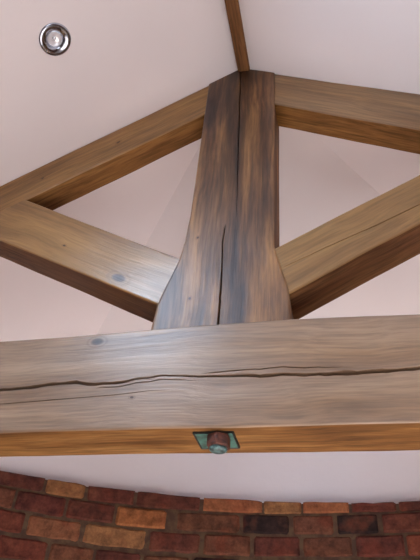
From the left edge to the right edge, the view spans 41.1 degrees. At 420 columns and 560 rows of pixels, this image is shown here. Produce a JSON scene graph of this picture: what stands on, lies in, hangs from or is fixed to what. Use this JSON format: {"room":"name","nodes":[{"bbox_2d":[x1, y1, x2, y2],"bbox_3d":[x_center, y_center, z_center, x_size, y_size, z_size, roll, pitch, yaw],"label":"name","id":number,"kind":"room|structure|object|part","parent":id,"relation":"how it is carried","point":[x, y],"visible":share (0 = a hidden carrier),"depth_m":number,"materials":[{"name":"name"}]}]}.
{"room":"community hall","nodes":[
{"label":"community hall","id":0,"kind":"room"},
{"bbox_2d":[0,0,419,341],"bbox_3d":[0.240,-0.578,1.331,5.800,1.826,7.362,-5,-40,12],"label":"ceiling","id":1,"kind":"structure","parent":0,"point":[125,62],"depth_m":2.15,"materials":[{"name":"beige paint"}]},
{"bbox_2d":[39,23,70,55],"bbox_3d":[-0.530,-0.821,1.906,0.104,0.077,0.109,-5,-40,12],"label":"recessed light","id":2,"kind":"object","parent":1,"relation":"in","point":[57,44],"visible":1,"depth_m":1.90,"materials":[{"name":"silver metal"}]},
{"bbox_2d":[0,69,419,456],"bbox_3d":[0.367,-0.222,1.786,4.633,1.617,0.158,-5,-40,12],"label":"roof truss","id":3,"kind":"object","parent":1,"relation":"attached to","point":[227,362],"visible":1,"depth_m":1.56,"materials":[{"name":"brown wood"}]},
{"bbox_3d":[0.017,0.389,1.358,0.100,0.007,0.092,-5,-40,12],"label":"bolt plate","id":4,"kind":"part","parent":3,"relation":"part of","materials":[{"name":"metal"}]},
{"bbox_3d":[0.084,-0.331,1.947,0.382,1.287,0.134,-5,-40,12],"label":"king post","id":5,"kind":"part","parent":3,"relation":"part of","materials":[{"name":"brown wood"}]},
{"bbox_2d":[224,0,249,71],"bbox_3d":[-0.289,-2.140,0.785,0.054,0.058,4.034,-5,-40,12],"label":"ridge beam","id":6,"kind":"structure","parent":1,"relation":"attached to","point":[232,6],"depth_m":2.16,"materials":[{"name":"brown wood"}]},
{"bbox_2d":[0,471,419,559],"bbox_3d":[0.262,1.056,0.786,5.475,2.369,2.874,-5,-40,12],"label":"wall","id":7,"kind":"structure","parent":0,"point":[10,521],"depth_m":2.51,"materials":[{"name":"brick"}]},
{"bbox_2d":[0,480,419,559],"bbox_3d":[0.266,1.101,0.823,5.460,2.376,2.730,-5,-40,12],"label":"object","id":8,"kind":"structure","parent":7,"relation":"attached to","point":[171,522],"depth_m":2.50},
{"bbox_2d":[0,450,419,503],"bbox_3d":[0.302,0.907,1.060,5.710,2.981,2.855,-5,-40,12],"label":"wall","id":9,"kind":"structure","parent":0,"point":[365,476],"depth_m":2.70,"materials":[{"name":"grey paint"}]}
]}

